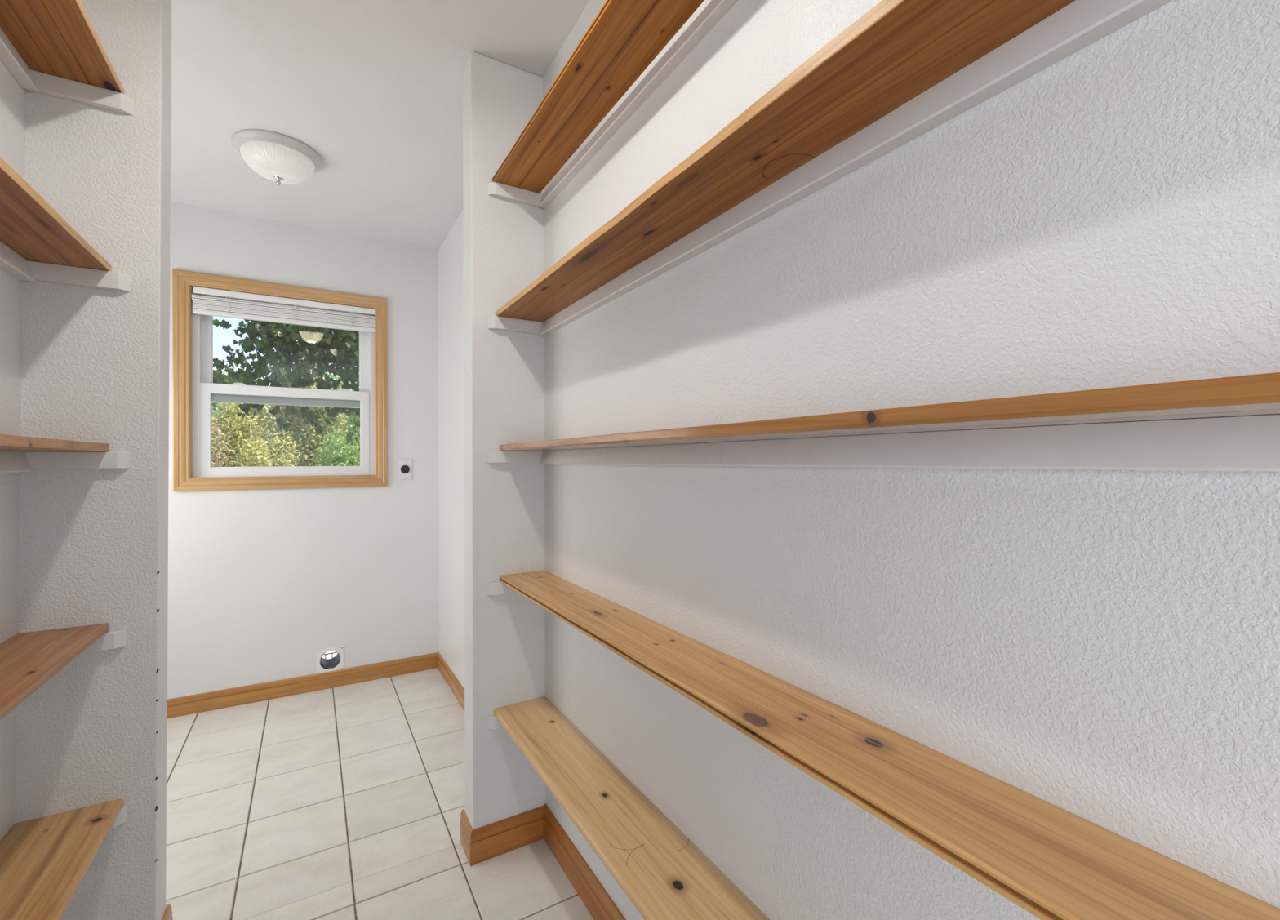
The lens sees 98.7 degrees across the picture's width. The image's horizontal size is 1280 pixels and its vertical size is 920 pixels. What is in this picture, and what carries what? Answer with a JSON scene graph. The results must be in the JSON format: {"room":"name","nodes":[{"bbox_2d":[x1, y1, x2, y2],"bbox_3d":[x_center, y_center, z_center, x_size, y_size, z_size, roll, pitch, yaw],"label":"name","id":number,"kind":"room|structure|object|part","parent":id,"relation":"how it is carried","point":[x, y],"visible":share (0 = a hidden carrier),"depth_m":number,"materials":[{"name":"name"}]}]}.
{"room":"food storage area","nodes":[
{"label":"food storage area","id":0,"kind":"room"},
{"bbox_2d":[0,58,26,840],"bbox_3d":[-0.788,-0.018,0.114,0.131,2.631,2.706,0,0,-31],"label":"wall","id":1,"kind":"structure","parent":0,"point":[12,95],"depth_m":1.21,"materials":[{"name":"paint"}]},
{"bbox_2d":[0,798,125,919],"bbox_3d":[-0.734,0.855,0.288,0.189,0.067,2.356,0,0,-31],"label":"wall shelf","id":2,"kind":"object","parent":1,"relation":"attached to","point":[44,860],"visible":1,"depth_m":1.14,"materials":[{"name":"brown wood"}]},
{"bbox_2d":[0,622,126,719],"bbox_3d":[-0.733,0.424,0.291,0.186,0.067,2.356,0,0,-31],"label":"wall shelf","id":3,"kind":"object","parent":1,"relation":"attached to","point":[28,660],"visible":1,"depth_m":1.13,"materials":[{"name":"brown wood"}]},
{"bbox_2d":[0,433,129,472],"bbox_3d":[-0.730,-0.011,0.295,0.187,0.067,2.356,0,0,-31],"label":"wall shelf","id":4,"kind":"object","parent":1,"relation":"attached to","point":[17,453],"visible":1,"depth_m":1.25,"materials":[{"name":"brown wood"}]},
{"bbox_2d":[0,156,130,292],"bbox_3d":[-0.728,-0.445,0.297,0.184,0.066,2.356,0,0,-31],"label":"wall shelf","id":5,"kind":"object","parent":1,"relation":"attached to","point":[37,243],"visible":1,"depth_m":1.16,"materials":[{"name":"brown wood"}]},
{"bbox_2d":[0,0,133,115],"bbox_3d":[-0.725,-0.882,0.301,0.185,0.067,2.356,0,0,-31],"label":"wall shelf","id":6,"kind":"object","parent":1,"relation":"attached to","point":[51,47],"visible":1,"depth_m":1.20,"materials":[{"name":"brown wood"}]},
{"bbox_2d":[14,0,545,919],"bbox_3d":[-1.272,-0.003,1.407,2.167,2.651,0.113,0,0,-31],"label":"wall","id":7,"kind":"structure","parent":0,"point":[93,543],"depth_m":1.36,"materials":[{"name":"paint"}]},
{"bbox_2d":[162,903,172,919],"bbox_3d":[-1.234,1.250,1.425,0.012,0.106,0.136,0,0,-31],"label":"baseboard","id":8,"kind":"structure","parent":7,"relation":"attached to","point":[167,915],"depth_m":1.47,"materials":[{"name":"brown wood"}]},
{"bbox_2d":[460,808,472,865],"bbox_3d":[-0.574,1.248,1.822,0.012,0.106,0.136,0,0,-31],"label":"baseboard","id":9,"kind":"structure","parent":7,"relation":"attached to","point":[466,828],"depth_m":1.82,"materials":[{"name":"brown wood"}]},
{"bbox_2d":[470,804,544,866],"bbox_3d":[-0.436,1.248,1.832,0.260,0.106,0.012,0,0,-31],"label":"baseboard","id":10,"kind":"structure","parent":7,"relation":"attached to","point":[492,840],"depth_m":1.82,"materials":[{"name":"brown wood"}]},
{"bbox_2d":[167,201,439,713],"bbox_3d":[-2.226,0.044,2.978,2.347,2.731,0.130,0,0,-31],"label":"wall","id":11,"kind":"structure","parent":0,"point":[260,581],"depth_m":3.13,"materials":[{"name":"paint"}]},
{"bbox_2d":[172,269,387,491],"bbox_3d":[-1.984,-0.406,3.111,0.998,1.131,0.144,0,0,-31],"label":"window","id":12,"kind":"structure","parent":11,"relation":"in","point":[194,391],"depth_m":2.99,"materials":[{"name":"brown wood"}]},
{"bbox_2d":[191,286,375,333],"bbox_3d":[-1.953,-0.830,3.068,0.856,0.138,0.042,0,0,-31],"label":"window blind","id":13,"kind":"object","parent":12,"relation":"attached to","point":[202,304],"visible":1,"depth_m":3.04,"materials":[{"name":"white plastic"}]},
{"bbox_3d":[-2.182,-0.820,2.910,0.018,0.094,0.005,0,0,-31],"label":"ladder cord","id":14,"kind":"part","parent":13,"relation":"part of","materials":[{"name":"white fabric"}]},
{"bbox_3d":[-1.951,-0.771,3.068,0.852,0.019,0.028,0,0,-31],"label":"rail","id":15,"kind":"part","parent":13,"relation":"part of","materials":[{"name":"white plastic"}]},
{"bbox_3d":[-1.975,-0.162,3.105,0.807,0.492,0.028,0,0,-31],"label":"sash","id":16,"kind":"part","parent":12,"relation":"part of","materials":[{"name":"white plastic"}]},
{"bbox_3d":[-1.995,-0.598,3.137,0.815,0.570,0.028,0,0,-31],"label":"sash","id":17,"kind":"part","parent":12,"relation":"part of","materials":[{"name":"white plastic"}]},
{"bbox_2d":[167,652,438,718],"bbox_3d":[-2.186,1.262,2.914,2.147,0.094,0.012,0,0,-31],"label":"baseboard","id":18,"kind":"structure","parent":11,"relation":"attached to","point":[217,700],"depth_m":3.06,"materials":[{"name":"brown wood"}]},
{"bbox_2d":[316,645,343,673],"bbox_3d":[-1.848,1.151,3.272,0.136,0.136,0.266,0,0,-31],"label":"air vent","id":19,"kind":"object","parent":11,"relation":"in","point":[335,662],"visible":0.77,"depth_m":3.18,"materials":[{"name":"white plastic"}]},
{"bbox_2d":[398,458,411,479],"bbox_3d":[-1.439,0.056,3.368,0.076,0.127,0.012,0,0,-31],"label":"wall outlet","id":20,"kind":"object","parent":11,"relation":"attached to","point":[404,464],"visible":1,"depth_m":3.37,"materials":[{"name":"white plastic"}]},
{"bbox_2d":[400,465,409,473],"bbox_3d":[-1.438,0.057,3.366,0.051,0.051,0.006,0,0,-31],"label":"socket","id":21,"kind":"object","parent":20,"relation":"attached to","point":[404,468],"depth_m":3.36,"materials":[{"name":"plastic"}]},
{"bbox_2d":[165,667,593,919],"bbox_3d":[0.420,1.364,0.325,4.150,0.140,7.334,0,0,-31],"label":"floor","id":22,"kind":"structure","parent":0,"point":[347,802],"depth_m":1.99,"materials":[{"name":"tile"}]},
{"bbox_2d":[170,0,589,250],"bbox_3d":[0.395,-1.412,0.357,4.150,0.150,7.394,0,0,-31],"label":"ceiling","id":23,"kind":"structure","parent":0,"point":[374,88],"depth_m":1.99,"materials":[{"name":"paint"}]},
{"bbox_2d":[231,128,321,185],"bbox_3d":[-1.554,-1.253,2.362,0.324,0.144,0.324,0,0,-31],"label":"ceiling light","id":24,"kind":"object","parent":23,"relation":"attached to","point":[278,157],"visible":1,"depth_m":2.28,"materials":[{"name":"white glass"}]},
{"bbox_3d":[-1.554,-1.253,2.362,0.271,0.084,0.271,0,0,-31],"label":"lamp shade","id":25,"kind":"part","parent":24,"relation":"part of","materials":[{"name":"white glass"}]},
{"bbox_2d":[438,0,1279,919],"bbox_3d":[-0.076,0.033,1.578,0.100,2.731,4.484,0,0,-31],"label":"wall","id":26,"kind":"structure","parent":0,"point":[1102,646],"depth_m":0.71,"materials":[{"name":"paint"}]},
{"bbox_2d":[437,652,464,711],"bbox_3d":[-0.832,1.257,2.733,0.012,0.094,1.716,0,0,-31],"label":"baseboard","id":27,"kind":"structure","parent":26,"relation":"attached to","point":[454,684],"depth_m":3.12,"materials":[{"name":"brown wood"}]},
{"bbox_2d":[543,803,626,919],"bbox_3d":[0.325,1.240,0.805,0.012,0.112,2.556,0,0,-31],"label":"baseboard","id":28,"kind":"structure","parent":26,"relation":"attached to","point":[593,895],"depth_m":1.64,"materials":[{"name":"brown wood"}]},
{"bbox_2d":[488,0,737,208],"bbox_3d":[0.188,-0.904,0.849,0.194,0.066,2.356,0,0,-31],"label":"wall shelf","id":29,"kind":"object","parent":26,"relation":"attached to","point":[624,37],"visible":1,"depth_m":1.34,"materials":[{"name":"brown wood"}]},
{"bbox_2d":[487,696,769,919],"bbox_3d":[0.192,0.847,0.844,0.200,0.068,2.356,0,0,-31],"label":"wall shelf","id":30,"kind":"object","parent":26,"relation":"attached to","point":[662,873],"visible":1,"depth_m":1.22,"materials":[{"name":"brown wood"}]},
{"bbox_2d":[488,0,1173,336],"bbox_3d":[0.189,-0.464,0.848,0.195,0.067,2.356,0,0,-31],"label":"wall shelf","id":31,"kind":"object","parent":26,"relation":"attached to","point":[904,69],"visible":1,"depth_m":0.76,"materials":[{"name":"brown wood"}]},
{"bbox_2d":[487,570,1279,919],"bbox_3d":[0.190,0.411,0.845,0.200,0.066,2.356,0,0,-31],"label":"wall shelf","id":32,"kind":"object","parent":26,"relation":"attached to","point":[1054,863],"visible":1,"depth_m":0.62,"materials":[{"name":"brown wood"}]},
{"bbox_2d":[487,372,1279,471],"bbox_3d":[0.189,-0.022,0.846,0.199,0.067,2.356,0,0,-31],"label":"wall shelf","id":33,"kind":"object","parent":26,"relation":"attached to","point":[1233,423],"visible":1,"depth_m":0.58,"materials":[{"name":"brown wood"}]},
{"label":"outside","id":34,"kind":"structure","parent":0,"visible":0},
{"bbox_3d":[-16.401,2.015,27.331,80.000,0.200,56.236,0,0,-31],"label":"ground","id":35,"kind":"structure","parent":34,"visible":0},
{"bbox_2d":[211,416,231,466],"bbox_3d":[-7.243,0.564,8.695,0.988,2.572,1.197,0,0,36],"label":"shrub","id":36,"kind":"object","parent":35,"relation":"on","point":[220,432],"visible":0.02,"depth_m":8.95,"materials":[{"name":"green plant"}]},
{"bbox_2d":[211,402,239,459],"bbox_3d":[-9.211,0.199,11.477,1.547,3.325,1.337,0,0,-28],"label":"shrub","id":37,"kind":"object","parent":35,"relation":"on","point":[213,408],"visible":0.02,"depth_m":11.63,"materials":[{"name":"plant"}]},
{"bbox_2d":[211,402,266,466],"bbox_3d":[-7.688,0.257,10.207,1.258,3.184,1.004,0,0,-31],"label":"shrub","id":38,"kind":"object","parent":35,"relation":"on","point":[242,432],"visible":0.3,"depth_m":10.20,"materials":[{"name":"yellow plant"}]},
{"bbox_2d":[211,364,277,461],"bbox_3d":[-10.496,-0.294,14.188,2.253,4.334,1.802,0,0,-31],"label":"shrub","id":39,"kind":"object","parent":35,"relation":"on","point":[265,418],"visible":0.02,"depth_m":14.14,"materials":[{"name":"green plant"}]},
{"bbox_2d":[233,428,303,466],"bbox_3d":[-6.246,0.667,9.343,1.188,2.359,1.070,0,0,-31],"label":"shrub","id":40,"kind":"object","parent":35,"relation":"on","point":[264,461],"visible":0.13,"depth_m":9.18,"materials":[{"name":"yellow plant"}]},
{"bbox_2d":[213,319,359,435],"bbox_3d":[-2.669,-0.809,6.726,6.062,5.262,3.841,0,0,29],"label":"tree","id":41,"kind":"object","parent":35,"relation":"on","point":[318,345],"visible":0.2,"depth_m":6.17,"materials":[{"name":"green plant"}]},
{"bbox_2d":[249,361,332,462],"bbox_3d":[-7.723,-0.274,12.385,1.661,4.259,1.274,0,0,-6],"label":"shrub","id":42,"kind":"object","parent":35,"relation":"on","point":[288,417],"visible":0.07,"depth_m":12.02,"materials":[{"name":"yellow plant"}]},
{"bbox_2d":[281,387,351,466],"bbox_3d":[-6.443,0.190,10.953,1.228,3.314,1.045,0,0,-31],"label":"shrub","id":43,"kind":"object","parent":35,"relation":"on","point":[308,438],"visible":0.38,"depth_m":10.76,"materials":[{"name":"green plant"}]},
{"bbox_3d":[-6.452,0.503,10.813,0.294,2.685,0.167,0,0,-31],"label":"stem","id":44,"kind":"part","parent":43,"relation":"part of","materials":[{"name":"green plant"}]},
{"bbox_2d":[321,651,337,658],"bbox_3d":[-3.228,1.824,5.384,12.000,0.090,3.100,0,0,-31],"label":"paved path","id":45,"kind":"structure","parent":35,"relation":"on","point":[329,655],"depth_m":5.01,"materials":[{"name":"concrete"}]},
{"bbox_2d":[301,355,359,452],"bbox_3d":[-8.697,-0.633,15.322,2.148,4.996,1.802,0,0,-31],"label":"shrub","id":46,"kind":"object","parent":35,"relation":"on","point":[341,384],"visible":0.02,"depth_m":15.21,"materials":[{"name":"green plant"}]},
{"bbox_2d":[314,426,359,466],"bbox_3d":[-5.207,0.579,9.947,1.209,2.530,1.035,0,0,-31],"label":"shrub","id":47,"kind":"object","parent":35,"relation":"on","point":[341,459],"visible":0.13,"depth_m":9.75,"materials":[{"name":"green plant"}]},
{"bbox_2d":[344,408,359,463],"bbox_3d":[-6.289,-0.402,13.238,1.616,4.513,1.320,0,0,-31],"label":"shrub","id":48,"kind":"object","parent":35,"relation":"on","point":[353,415],"visible":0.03,"depth_m":12.73,"materials":[{"name":"green plant"}]}
]}

